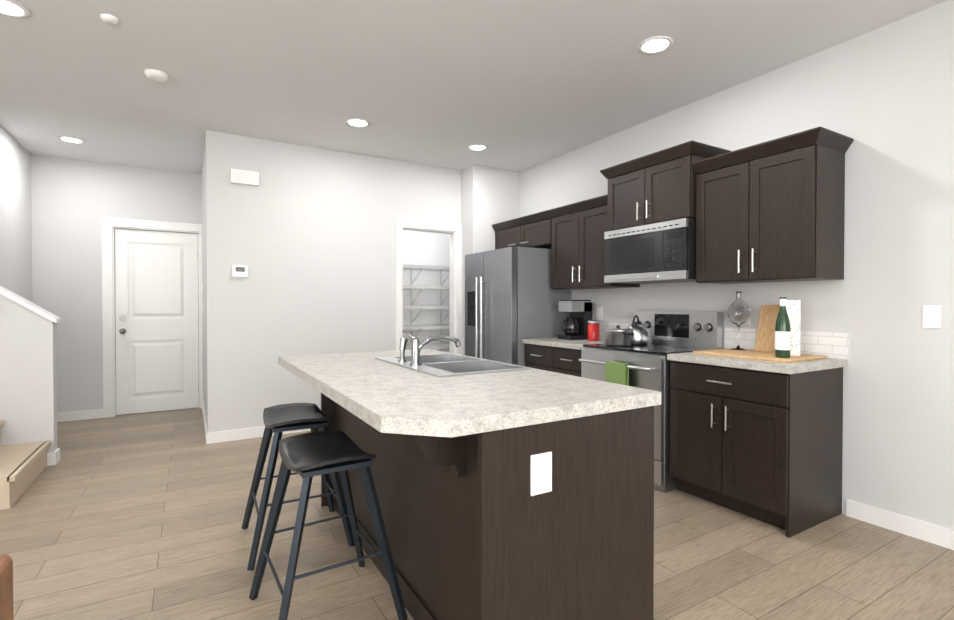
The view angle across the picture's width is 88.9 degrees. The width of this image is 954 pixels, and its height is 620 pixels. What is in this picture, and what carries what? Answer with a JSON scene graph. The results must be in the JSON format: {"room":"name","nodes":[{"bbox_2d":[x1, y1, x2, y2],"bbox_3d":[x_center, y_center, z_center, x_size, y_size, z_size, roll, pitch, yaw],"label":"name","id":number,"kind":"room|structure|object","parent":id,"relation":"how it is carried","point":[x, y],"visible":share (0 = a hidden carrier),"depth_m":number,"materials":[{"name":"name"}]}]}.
{"room":"kitchen","nodes":[
{"label":"kitchen","id":0,"kind":"room"},
{"bbox_2d":[0,125,32,302],"bbox_3d":[-4.171,-0.199,4.231,0.120,2.750,1.630,0,1,-31],"label":"wall","id":1,"kind":"structure","parent":0,"point":[15,225],"depth_m":4.49,"materials":[{"name":"paint"}]},
{"bbox_2d":[0,294,57,452],"bbox_3d":[-4.483,-0.185,3.030,2.840,2.750,0.120,0,1,-31],"label":"wall","id":2,"kind":"structure","parent":0,"point":[28,375],"depth_m":3.63,"materials":[{"name":"paint"}]},
{"bbox_2d":[0,286,60,322],"bbox_3d":[-4.180,-0.691,3.203,2.185,1.595,0.170,0,1,-31],"label":"trim","id":3,"kind":"structure","parent":2,"relation":"attached to","point":[13,296],"depth_m":3.64,"materials":[{"name":"white wood"}]},
{"bbox_2d":[47,448,59,465],"bbox_3d":[-3.462,1.135,3.649,0.493,0.095,0.146,0,1,-31],"label":"baseboard","id":4,"kind":"structure","parent":2,"relation":"attached to","point":[53,458],"depth_m":3.70,"materials":[{"name":"white"}]},
{"bbox_2d":[31,154,201,412],"bbox_3d":[-4.931,-0.205,4.798,4.110,2.750,0.120,0,1,-31],"label":"wall","id":5,"kind":"structure","parent":0,"point":[74,202],"depth_m":5.17,"materials":[{"name":"paint"}]},
{"bbox_2d":[57,409,102,421],"bbox_3d":[-4.286,1.119,5.117,0.570,0.095,0.013,0,1,-31],"label":"baseboard","id":6,"kind":"structure","parent":5,"relation":"attached to","point":[78,415],"depth_m":5.15,"materials":[{"name":"white"}]},
{"bbox_2d":[102,217,202,417],"bbox_3d":[-3.665,0.079,5.539,0.940,2.165,0.138,0,1,-31],"label":"door frame","id":7,"kind":"structure","parent":5,"relation":"attached to","point":[109,225],"depth_m":5.29,"materials":[{"name":"white wood"}]},
{"bbox_2d":[114,228,198,414],"bbox_3d":[-3.617,0.132,5.522,0.795,2.060,0.127,0,1,-31],"label":"door","id":8,"kind":"structure","parent":5,"relation":"in","point":[156,324],"depth_m":5.53,"materials":[{"name":"white wood"}]},
{"bbox_2d":[202,134,206,423],"bbox_3d":[-2.781,-0.208,5.082,0.120,2.750,1.580,0,1,-31],"label":"wall","id":9,"kind":"structure","parent":0,"point":[204,295],"depth_m":4.88,"materials":[{"name":"paint"}]},
{"bbox_2d":[202,400,207,437],"bbox_3d":[-2.802,1.120,5.003,0.013,0.095,1.680,0,1,-31],"label":"baseboard","id":10,"kind":"structure","parent":9,"relation":"attached to","point":[204,420],"depth_m":4.80,"materials":[{"name":"white"}]},
{"bbox_2d":[206,130,460,432],"bbox_3d":[-1.307,-0.207,4.966,2.540,2.750,0.120,0,1,-31],"label":"wall","id":11,"kind":"structure","parent":0,"point":[306,235],"depth_m":4.64,"materials":[{"name":"paint"}]},
{"bbox_2d":[232,265,247,276],"bbox_3d":[-2.136,-0.350,4.389,0.125,0.100,0.026,0,1,-31],"label":"thermostat","id":12,"kind":"object","parent":11,"relation":"attached to","point":[239,271],"visible":1,"depth_m":4.38,"materials":[{"name":"white plastic"}]},
{"bbox_2d":[230,169,258,185],"bbox_3d":[-2.095,-1.196,4.391,0.230,0.120,0.046,0,1,-31],"label":"door chime","id":13,"kind":"object","parent":11,"relation":"attached to","point":[243,177],"visible":1,"depth_m":4.37,"materials":[{"name":"white plastic"}]},
{"bbox_2d":[206,426,310,443],"bbox_3d":[-1.618,1.123,4.720,1.763,0.095,0.013,0,1,-31],"label":"baseboard","id":14,"kind":"structure","parent":11,"relation":"attached to","point":[232,435],"depth_m":4.39,"materials":[{"name":"white"}]},
{"bbox_2d":[395,219,461,354],"bbox_3d":[-0.549,0.100,5.407,0.790,2.125,0.138,0,1,-31],"label":"door frame","id":15,"kind":"structure","parent":11,"relation":"attached to","point":[454,231],"depth_m":5.50,"materials":[{"name":"white wood"}]},
{"bbox_2d":[403,230,449,352],"bbox_3d":[-1.450,-0.219,6.043,3.150,2.750,0.120,0,1,-31],"label":"wall","id":16,"kind":"structure","parent":0,"point":[426,248],"depth_m":6.43,"materials":[{"name":"paint"}]},
{"bbox_2d":[403,264,449,351],"bbox_3d":[-0.837,0.180,6.102,1.780,1.550,0.408,0,1,-31],"label":"shelf","id":17,"kind":"object","parent":16,"relation":"attached to","point":[441,345],"visible":0.29,"depth_m":6.11,"materials":[{"name":"grey"}]},
{"bbox_2d":[0,0,946,174],"bbox_3d":[-1.228,-1.594,1.616,7.260,0.100,9.340,0,1,-31],"label":"ceiling","id":18,"kind":"structure","parent":0,"point":[517,85],"depth_m":3.15,"materials":[{"name":"paint"}]},
{"bbox_2d":[0,0,30,18],"bbox_3d":[-2.415,-1.548,2.483,0.204,0.010,0.204,0,1,-31],"label":"recessed light","id":19,"kind":"object","parent":18,"relation":"in","point":[11,8],"visible":1,"depth_m":2.51,"materials":[{"name":"white"}]},
{"bbox_2d":[57,136,85,143],"bbox_3d":[-3.745,-1.571,4.496,0.204,0.010,0.204,0,1,-31],"label":"recessed light","id":20,"kind":"object","parent":18,"relation":"in","point":[69,139],"visible":0.98,"depth_m":4.49,"materials":[{"name":"white"}]},
{"bbox_2d":[100,13,118,24],"bbox_3d":[-1.956,-1.544,2.592,0.084,0.022,0.084,0,1,-31],"label":"sensor","id":21,"kind":"object","parent":18,"relation":"attached to","point":[109,19],"visible":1,"depth_m":2.57,"materials":[{"name":"white plastic"}]},
{"bbox_2d":[144,69,168,81],"bbox_3d":[-2.117,-1.544,3.217,0.136,0.036,0.136,0,1,-31],"label":"smoke detector","id":22,"kind":"object","parent":18,"relation":"attached to","point":[156,75],"visible":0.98,"depth_m":3.18,"materials":[{"name":"white plastic"}]},
{"bbox_2d":[345,118,369,127],"bbox_3d":[-0.998,-1.567,4.076,0.204,0.010,0.204,0,1,-31],"label":"recessed light","id":23,"kind":"object","parent":18,"relation":"in","point":[358,122],"visible":0.96,"depth_m":4.07,"materials":[{"name":"white"}]},
{"bbox_2d":[467,144,487,150],"bbox_3d":[0.006,-1.574,4.716,0.204,0.010,0.204,0,1,-31],"label":"recessed light","id":24,"kind":"object","parent":18,"relation":"in","point":[477,147],"visible":0.98,"depth_m":4.71,"materials":[{"name":"white"}]},
{"bbox_2d":[637,36,673,54],"bbox_3d":[1.047,-1.553,2.857,0.204,0.010,0.204,0,1,-31],"label":"recessed light","id":25,"kind":"object","parent":18,"relation":"in","point":[655,45],"visible":1,"depth_m":2.86,"materials":[{"name":"white"}]},
{"bbox_2d":[0,407,953,619],"bbox_3d":[-1.228,1.256,1.648,7.260,0.100,9.340,0,1,-31],"label":"floor","id":26,"kind":"structure","parent":0,"point":[137,516],"depth_m":2.39,"materials":[{"name":"brown wood"}]},
{"bbox_2d":[0,554,13,619],"bbox_3d":[-1.381,0.732,0.634,0.960,0.970,0.920,0,1,-31],"label":"leather armchair","id":27,"kind":"object","parent":26,"relation":"on","point":[6,587],"visible":1,"depth_m":1.20,"materials":[{"name":"brown leather"}]},
{"bbox_2d":[0,420,50,509],"bbox_3d":[-4.143,0.244,2.641,2.625,1.900,0.896,0,1,-31],"label":"carpeted stairs","id":28,"kind":"structure","parent":26,"relation":"on","point":[23,466],"depth_m":3.23,"materials":[{"name":"beige carpet"}]},
{"bbox_2d":[241,403,354,570],"bbox_3d":[-0.952,0.864,2.562,0.517,0.670,0.517,0,1,-31],"label":"stool","id":29,"kind":"object","parent":26,"relation":"on","point":[278,420],"visible":0.92,"depth_m":2.47,"materials":[{"name":"black metal"}]},
{"bbox_2d":[249,431,407,619],"bbox_3d":[-0.609,0.871,1.952,0.517,0.670,0.517,0,1,-31],"label":"stool","id":30,"kind":"object","parent":26,"relation":"on","point":[307,457],"visible":1,"depth_m":1.88,"materials":[{"name":"black metal"}]},
{"bbox_2d":[305,372,660,619],"bbox_3d":[-0.221,0.760,2.291,0.814,0.878,1.894,0,1,-31],"label":"kitchen island","id":31,"kind":"object","parent":26,"relation":"on","point":[475,529],"depth_m":1.55,"materials":[{"name":"laminate"}]},
{"bbox_2d":[326,369,660,448],"bbox_3d":[0.044,0.305,1.745,0.960,0.044,0.710,0,1,-31],"label":"island countertop","id":32,"kind":"structure","parent":31,"relation":"on","point":[411,410],"depth_m":1.58,"materials":[{"name":"beige stone"}]},
{"bbox_2d":[375,353,532,376],"bbox_3d":[-0.154,0.360,2.483,0.486,0.188,0.796,0,1,-31],"label":"sink","id":33,"kind":"object","parent":32,"relation":"in","point":[445,365],"visible":0.31,"depth_m":2.50,"materials":[{"name":"silver metal"}]},
{"bbox_2d":[398,338,407,361],"bbox_3d":[-0.380,0.204,2.498,0.052,0.123,0.044,0,1,-31],"label":"sprayer","id":34,"kind":"object","parent":33,"relation":"on","point":[403,345],"visible":1,"depth_m":2.48,"materials":[{"name":"silver metal"}]},
{"bbox_2d":[402,330,460,365],"bbox_3d":[-0.216,0.182,2.416,0.295,0.170,0.093,0,1,-31],"label":"faucet","id":35,"kind":"object","parent":33,"relation":"on","point":[417,347],"visible":1,"depth_m":2.35,"materials":[{"name":"silver metal"}]},
{"bbox_2d":[530,451,551,495],"bbox_3d":[0.189,0.478,1.424,0.074,0.116,0.008,0,1,-31],"label":"outlet","id":36,"kind":"object","parent":31,"relation":"attached to","point":[540,473],"visible":1,"depth_m":1.42,"materials":[{"name":"white plastic"}]},
{"bbox_2d":[465,247,569,365],"bbox_3d":[0.365,0.287,5.020,0.767,1.760,0.890,0,1,-31],"label":"fridge","id":37,"kind":"object","parent":26,"relation":"on","point":[513,298],"visible":0.46,"depth_m":4.66,"materials":[{"name":"grey metal"}]},
{"bbox_2d":[525,344,580,376],"bbox_3d":[0.894,0.743,4.316,0.638,0.865,0.818,0,1,-31],"label":"base cabinet","id":38,"kind":"object","parent":26,"relation":"on","point":[557,360],"visible":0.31,"depth_m":4.17,"materials":[{"name":"brown wood"}]},
{"bbox_2d":[522,337,604,349],"bbox_3d":[0.897,0.290,4.319,0.625,0.040,0.828,0,1,-31],"label":"countertop","id":39,"kind":"structure","parent":38,"relation":"on","point":[568,344],"depth_m":4.20,"materials":[{"name":"stone"}]},
{"bbox_2d":[558,300,591,339],"bbox_3d":[0.892,0.087,4.481,0.287,0.362,0.180,0,1,-31],"label":"coffee maker","id":40,"kind":"object","parent":39,"relation":"on","point":[575,326],"visible":1,"depth_m":4.43,"materials":[{"name":"black plastic"}]},
{"bbox_2d":[587,317,599,340],"bbox_3d":[1.033,0.167,4.309,0.108,0.207,0.108,0,1,-31],"label":"canister","id":41,"kind":"object","parent":39,"relation":"on","point":[593,329],"visible":1,"depth_m":4.27,"materials":[{"name":"red metal"}]},
{"bbox_2d":[579,310,721,492],"bbox_3d":[1.250,0.596,3.607,0.706,1.175,0.752,0,1,-31],"label":"stove","id":42,"kind":"object","parent":26,"relation":"on","point":[669,332],"visible":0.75,"depth_m":3.45,"materials":[{"name":"silver metal"}]},
{"bbox_2d":[605,361,628,385],"bbox_3d":[0.976,0.516,3.397,0.040,0.300,0.180,0,1,-31],"label":"hanging towel","id":43,"kind":"object","parent":42,"relation":"hanging from","point":[617,372],"visible":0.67,"depth_m":3.37,"materials":[{"name":"green fabric"}]},
{"bbox_2d":[605,325,633,345],"bbox_3d":[1.104,0.192,3.658,0.198,0.155,0.312,0,1,-31],"label":"cooking pot","id":44,"kind":"object","parent":42,"relation":"on","point":[617,336],"visible":1,"depth_m":3.63,"materials":[{"name":"silver metal"}]},
{"bbox_2d":[627,315,648,344],"bbox_3d":[1.237,0.153,3.837,0.238,0.228,0.190,0,1,-31],"label":"kettle","id":45,"kind":"object","parent":42,"relation":"on","point":[640,336],"visible":0.88,"depth_m":3.77,"materials":[{"name":"silver metal"}]},
{"bbox_2d":[670,361,842,537],"bbox_3d":[1.676,0.758,2.994,0.638,0.865,0.730,0,1,-31],"label":"base cabinet","id":46,"kind":"object","parent":26,"relation":"on","point":[765,446],"visible":0.98,"depth_m":2.74,"materials":[{"name":"brown wood"}]},
{"bbox_2d":[667,352,847,373],"bbox_3d":[1.688,0.306,2.982,0.625,0.040,0.755,0,1,-31],"label":"countertop","id":47,"kind":"structure","parent":46,"relation":"on","point":[785,367],"depth_m":2.73,"materials":[{"name":"stone"}]},
{"bbox_2d":[693,348,826,362],"bbox_3d":[1.740,0.277,3.026,0.430,0.016,0.590,0,1,-31],"label":"serving board","id":48,"kind":"object","parent":47,"relation":"on","point":[753,354],"visible":0.88,"depth_m":2.92,"materials":[{"name":"brown wood"}]},
{"bbox_2d":[727,292,749,349],"bbox_3d":[1.760,0.071,3.274,0.136,0.390,0.136,0,1,-31],"label":"glass decanter","id":49,"kind":"object","parent":48,"relation":"on","point":[738,313],"visible":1,"depth_m":3.24,"materials":[{"name":"clear glass"}]},
{"bbox_2d":[755,305,779,351],"bbox_3d":[1.903,0.118,3.133,0.090,0.300,0.180,0,1,-31],"label":"cutting board","id":50,"kind":"object","parent":48,"relation":"on","point":[765,340],"visible":0.5,"depth_m":3.15,"materials":[{"name":"brown wood"}]},
{"bbox_2d":[775,297,790,357],"bbox_3d":[1.752,0.099,2.788,0.078,0.345,0.078,0,1,-31],"label":"wine bottle","id":51,"kind":"object","parent":48,"relation":"on","point":[782,337],"visible":1,"depth_m":2.76,"materials":[{"name":"green glass"}]},
{"bbox_2d":[786,300,800,355],"bbox_3d":[1.897,0.105,2.926,0.080,0.330,0.100,0,1,34],"label":"cookbook","id":52,"kind":"object","parent":48,"relation":"on","point":[793,308],"visible":0.62,"depth_m":2.88,"materials":[{"name":"white paper"}]},
{"bbox_2d":[461,165,518,354],"bbox_3d":[0.172,-0.215,5.678,0.730,2.750,0.400,0,1,-31],"label":"wall","id":53,"kind":"structure","parent":0,"point":[489,197],"depth_m":5.43,"materials":[{"name":"paint"}]},
{"bbox_2d":[519,0,953,529],"bbox_3d":[2.379,-0.179,2.545,0.120,2.750,7.240,0,1,-31],"label":"wall","id":54,"kind":"structure","parent":0,"point":[883,97],"depth_m":2.71,"materials":[{"name":"paint"}]},
{"bbox_2d":[492,210,551,249],"bbox_3d":[0.577,-0.788,5.087,0.382,0.310,0.977,0,1,-31],"label":"upper cabinet","id":55,"kind":"object","parent":54,"relation":"attached to","point":[533,230],"visible":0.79,"depth_m":4.92,"materials":[{"name":"brown wood"}]},
{"bbox_2d":[548,194,639,289],"bbox_3d":[1.020,-0.565,4.340,0.382,0.740,0.759,0,1,-31],"label":"upper cabinet","id":56,"kind":"object","parent":54,"relation":"attached to","point":[580,228],"visible":0.77,"depth_m":4.24,"materials":[{"name":"brown wood"}]},
{"bbox_2d":[597,307,602,319],"bbox_3d":[1.137,0.033,4.521,0.008,0.116,0.072,0,1,-31],"label":"electrical outlet","id":57,"kind":"object","parent":54,"relation":"attached to","point":[599,313],"visible":1,"depth_m":4.51,"materials":[{"name":"white plastic"}]},
{"bbox_2d":[600,140,730,230],"bbox_3d":[1.386,-0.874,3.670,0.430,0.494,0.835,0,1,-31],"label":"upper cabinet","id":58,"kind":"object","parent":54,"relation":"attached to","point":[657,187],"visible":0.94,"depth_m":3.49,"materials":[{"name":"brown wood"}]},
{"bbox_2d":[604,218,695,283],"bbox_3d":[1.382,-0.417,3.673,0.440,0.410,0.749,0,1,-31],"label":"microwave","id":59,"kind":"object","parent":58,"relation":"attached to","point":[660,252],"visible":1,"depth_m":3.49,"materials":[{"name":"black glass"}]},
{"bbox_2d":[600,322,848,359],"bbox_3d":[1.551,0.199,3.823,0.010,0.155,2.345,0,1,-31],"label":"tile backsplash","id":60,"kind":"structure","parent":54,"relation":"attached to","point":[834,345],"depth_m":2.99,"materials":[{"name":"white tile"}]},
{"bbox_2d":[742,308,750,324],"bbox_3d":[1.840,0.047,3.333,0.008,0.116,0.072,0,1,-31],"label":"outlet","id":61,"kind":"object","parent":54,"relation":"attached to","point":[748,322],"visible":0.31,"depth_m":3.31,"materials":[{"name":"white plastic"}]},
{"bbox_2d":[692,126,853,283],"bbox_3d":[1.797,-0.582,3.026,0.382,0.804,0.772,0,1,-31],"label":"upper cabinet","id":62,"kind":"object","parent":54,"relation":"attached to","point":[771,210],"visible":1,"depth_m":2.84,"materials":[{"name":"brown wood"}]},
{"bbox_2d":[846,499,953,549],"bbox_3d":[3.125,1.164,1.169,0.013,0.095,3.845,0,1,-31],"label":"baseboard","id":63,"kind":"structure","parent":54,"relation":"attached to","point":[922,530],"depth_m":2.60,"materials":[{"name":"white"}]},
{"bbox_2d":[922,306,940,328],"bbox_3d":[2.333,0.036,2.497,0.010,0.116,0.072,0,1,-31],"label":"light switch","id":64,"kind":"object","parent":54,"relation":"attached to","point":[931,317],"visible":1,"depth_m":2.49,"materials":[{"name":"white plastic"}]}
]}

